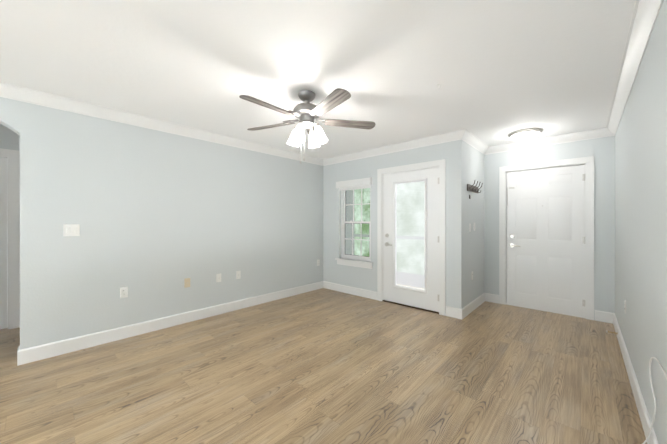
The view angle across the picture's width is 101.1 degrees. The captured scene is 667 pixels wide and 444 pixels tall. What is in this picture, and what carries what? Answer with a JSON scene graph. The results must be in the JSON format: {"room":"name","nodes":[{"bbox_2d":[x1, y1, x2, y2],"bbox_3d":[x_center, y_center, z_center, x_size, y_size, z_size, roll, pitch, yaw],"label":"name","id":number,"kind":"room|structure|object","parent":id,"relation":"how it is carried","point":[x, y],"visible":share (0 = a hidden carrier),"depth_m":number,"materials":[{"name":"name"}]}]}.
{"room":"empty living room","nodes":[
{"label":"empty living room","id":0,"kind":"room"},
{"bbox_2d":[0,124,19,150],"bbox_3d":[-4.471,0.046,2.669,0.130,2.450,3.350,0,0,42],"label":"wall","id":1,"kind":"structure","parent":0,"point":[10,139],"depth_m":3.25,"materials":[{"name":"white paint"}]},
{"bbox_2d":[0,157,7,328],"bbox_3d":[-4.137,0.251,2.964,0.085,2.016,0.793,0,0,42],"label":"closet door","id":2,"kind":"structure","parent":1,"relation":"in","point":[3,251],"depth_m":3.24,"materials":[{"name":"white wood"}]},
{"bbox_2d":[0,148,19,328],"bbox_3d":[-4.165,0.207,2.989,0.150,2.128,0.991,0,0,42],"label":"door frame","id":3,"kind":"structure","parent":1,"relation":"attached to","point":[13,201],"depth_m":3.27,"materials":[{"name":"white wood"}]},
{"bbox_2d":[0,97,322,349],"bbox_3d":[-2.434,0.046,2.942,0.130,2.450,6.500,0,0,42],"label":"wall","id":4,"kind":"structure","parent":0,"point":[159,217],"depth_m":3.13,"materials":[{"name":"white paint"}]},
{"bbox_2d":[63,224,79,235],"bbox_3d":[-2.567,0.081,2.692,0.011,0.115,0.116,0,0,42],"label":"light switch","id":5,"kind":"object","parent":4,"relation":"attached to","point":[71,229],"visible":1,"depth_m":2.69,"materials":[{"name":"white plastic"}]},
{"bbox_2d":[120,287,127,297],"bbox_3d":[-2.288,0.771,3.000,0.009,0.115,0.070,0,0,42],"label":"electrical outlet","id":6,"kind":"object","parent":4,"relation":"attached to","point":[123,292],"visible":1,"depth_m":3.00,"materials":[{"name":"white plastic"}]},
{"bbox_2d":[0,82,323,165],"bbox_3d":[-2.356,-1.129,2.869,0.082,0.100,6.500,0,0,42],"label":"crown molding","id":7,"kind":"structure","parent":4,"relation":"attached to","point":[8,91],"depth_m":3.02,"materials":[{"name":"white wood"}]},
{"bbox_2d":[17,281,324,365],"bbox_3d":[-1.495,1.204,3.864,0.015,0.132,3.875,0,0,42],"label":"baseboard","id":8,"kind":"structure","parent":4,"relation":"attached to","point":[39,352],"depth_m":3.12,"materials":[{"name":"white wood"}]},
{"bbox_2d":[184,278,189,287],"bbox_3d":[-1.848,0.770,3.478,0.014,0.115,0.070,0,0,42],"label":"electrical outlet","id":9,"kind":"object","parent":4,"relation":"attached to","point":[186,282],"visible":1,"depth_m":3.47,"materials":[{"name":"beige plastic"}]},
{"bbox_2d":[216,273,220,281],"bbox_3d":[-1.575,0.770,3.777,0.014,0.115,0.070,0,0,42],"label":"electrical outlet","id":10,"kind":"object","parent":4,"relation":"attached to","point":[218,277],"visible":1,"depth_m":3.77,"materials":[{"name":"white plastic"}]},
{"bbox_2d":[236,271,240,278],"bbox_3d":[-1.379,0.770,3.991,0.014,0.115,0.070,0,0,42],"label":"electrical outlet","id":11,"kind":"object","parent":4,"relation":"attached to","point":[238,274],"visible":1,"depth_m":3.99,"materials":[{"name":"white plastic"}]},
{"bbox_2d":[0,0,635,158],"bbox_3d":[-1.018,-1.228,2.407,5.580,0.100,7.880,0,0,42],"label":"ceiling","id":12,"kind":"structure","parent":0,"point":[498,71],"depth_m":2.02,"materials":[{"name":"white paint"}]},
{"bbox_2d":[239,88,375,163],"bbox_3d":[-0.279,-0.852,2.487,1.273,0.653,1.224,0,0,42],"label":"ceiling fan","id":13,"kind":"object","parent":12,"relation":"hanging from","point":[306,113],"visible":1,"depth_m":2.45,"materials":[{"name":"grey metal"}]},
{"bbox_2d":[508,128,542,140],"bbox_3d":[2.529,-1.135,3.624,0.380,0.090,0.380,0,0,42],"label":"ceiling light","id":14,"kind":"object","parent":12,"relation":"attached to","point":[525,134],"visible":1,"depth_m":3.53,"materials":[{"name":"white glass"}]},
{"bbox_2d":[0,288,646,443],"bbox_3d":[-1.018,1.322,2.410,5.580,0.100,7.880,0,0,42],"label":"floor","id":15,"kind":"structure","parent":0,"point":[323,366],"depth_m":2.19,"materials":[{"name":"brown wood"}]},
{"bbox_2d":[323,139,464,308],"bbox_3d":[0.735,0.044,4.538,2.660,2.450,0.130,0,0,42],"label":"wall","id":16,"kind":"structure","parent":0,"point":[452,153],"depth_m":4.42,"materials":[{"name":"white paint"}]},
{"bbox_2d":[325,281,376,299],"bbox_3d":[0.269,1.203,4.868,1.207,0.132,0.015,0,0,42],"label":"baseboard","id":17,"kind":"structure","parent":16,"relation":"attached to","point":[365,293],"depth_m":4.80,"materials":[{"name":"white wood"}]},
{"bbox_2d":[335,177,372,268],"bbox_3d":[0.381,0.021,4.817,0.810,1.505,0.165,0,0,42],"label":"window","id":18,"kind":"structure","parent":16,"relation":"in","point":[355,184],"depth_m":4.84,"materials":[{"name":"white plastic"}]},
{"bbox_2d":[324,129,471,165],"bbox_3d":[0.775,-1.131,4.356,2.522,0.100,0.082,0,0,42],"label":"crown molding","id":19,"kind":"structure","parent":16,"relation":"attached to","point":[464,134],"depth_m":4.09,"materials":[{"name":"white wood"}]},
{"bbox_2d":[383,167,438,311],"bbox_3d":[1.129,0.244,4.094,0.906,2.004,0.118,0,0,42],"label":"patio door","id":20,"kind":"structure","parent":16,"relation":"in","point":[410,238],"depth_m":4.09,"materials":[{"name":"white"}]},
{"bbox_2d":[377,159,445,315],"bbox_3d":[1.161,0.208,4.136,1.084,2.122,0.150,0,0,42],"label":"door frame","id":21,"kind":"structure","parent":16,"relation":"attached to","point":[441,164],"depth_m":3.87,"materials":[{"name":"white wood"}]},
{"bbox_2d":[465,142,483,305],"bbox_3d":[2.091,0.044,4.147,0.130,2.450,1.120,0,0,42],"label":"wall","id":22,"kind":"structure","parent":0,"point":[474,213],"depth_m":4.02,"materials":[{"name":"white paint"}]},
{"bbox_2d":[457,293,488,318],"bbox_3d":[2.052,1.204,3.998,0.015,0.132,1.135,0,0,42],"label":"baseboard","id":23,"kind":"structure","parent":22,"relation":"attached to","point":[462,313],"depth_m":3.90,"materials":[{"name":"white wood"}]},
{"bbox_2d":[467,180,482,198],"bbox_3d":[2.025,-0.446,3.909,0.093,0.241,0.500,0,0,42],"label":"coat rack","id":24,"kind":"object","parent":22,"relation":"attached to","point":[472,188],"visible":1,"depth_m":3.86,"materials":[{"name":"grey metal"}]},
{"bbox_2d":[463,134,487,154],"bbox_3d":[2.055,-1.130,3.948,0.082,0.100,1.020,0,0,42],"label":"crown molding","id":25,"kind":"structure","parent":22,"relation":"attached to","point":[476,143],"depth_m":4.02,"materials":[{"name":"white wood"}]},
{"bbox_2d":[484,136,614,319],"bbox_3d":[3.064,0.045,3.929,1.600,2.450,0.130,0,0,42],"label":"wall","id":26,"kind":"structure","parent":0,"point":[601,150],"depth_m":3.56,"materials":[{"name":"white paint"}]},
{"bbox_2d":[507,165,584,316],"bbox_3d":[2.983,0.249,3.912,0.892,2.014,0.108,0,0,42],"label":"entry door","id":27,"kind":"structure","parent":26,"relation":"in","point":[545,239],"depth_m":3.89,"materials":[{"name":"white wood"}]},
{"bbox_2d":[488,128,603,153],"bbox_3d":[2.907,-1.130,3.927,1.370,0.100,0.082,0,0,42],"label":"crown molding","id":28,"kind":"structure","parent":26,"relation":"attached to","point":[595,133],"depth_m":3.83,"materials":[{"name":"white wood"}]},
{"bbox_2d":[499,156,593,319],"bbox_3d":[3.018,0.209,3.957,1.069,2.122,0.150,0,0,42],"label":"door frame","id":29,"kind":"structure","parent":26,"relation":"attached to","point":[587,163],"depth_m":3.66,"materials":[{"name":"white wood"}]},
{"bbox_2d":[615,0,666,443],"bbox_3d":[0.950,0.049,0.524,0.130,2.450,7.750,0,0,42],"label":"wall","id":30,"kind":"structure","parent":0,"point":[641,211],"depth_m":1.70,"materials":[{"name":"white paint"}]},
{"bbox_2d":[604,0,662,136],"bbox_3d":[0.916,-1.126,0.642,0.082,0.100,7.620,0,0,42],"label":"crown molding","id":31,"kind":"structure","parent":30,"relation":"attached to","point":[644,17],"depth_m":1.84,"materials":[{"name":"white wood"}]},
{"bbox_2d":[609,312,658,443],"bbox_3d":[0.931,1.208,0.630,0.040,0.132,7.620,0,0,42],"label":"baseboard","id":32,"kind":"structure","parent":30,"relation":"attached to","point":[646,422],"depth_m":1.96,"materials":[{"name":"white wood"}]},
{"bbox_2d":[642,357,666,443],"bbox_3d":[1.401,0.980,1.210,0.123,0.584,1.011,0,0,42],"label":"coaxial cable","id":33,"kind":"object","parent":30,"relation":"attached to","point":[653,418],"visible":1,"depth_m":1.46,"materials":[{"name":"white plastic"}]},
{"label":"outside","id":34,"kind":"structure","parent":0,"visible":0},
{"bbox_2d":[354,188,369,256],"bbox_3d":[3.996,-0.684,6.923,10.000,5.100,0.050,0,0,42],"label":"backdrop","id":35,"kind":"structure","parent":34,"point":[366,213],"depth_m":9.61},
{"bbox_3d":[2.206,1.339,4.964,7.000,0.100,2.460,0,0,42],"label":"floor","id":36,"kind":"structure","parent":34,"visible":0},
{"bbox_2d":[345,190,368,254],"bbox_3d":[2.614,-0.223,5.409,7.000,3.019,1.150,0,0,42],"label":"posts","id":37,"kind":"object","parent":36,"relation":"on","point":[350,214],"depth_m":6.75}
]}

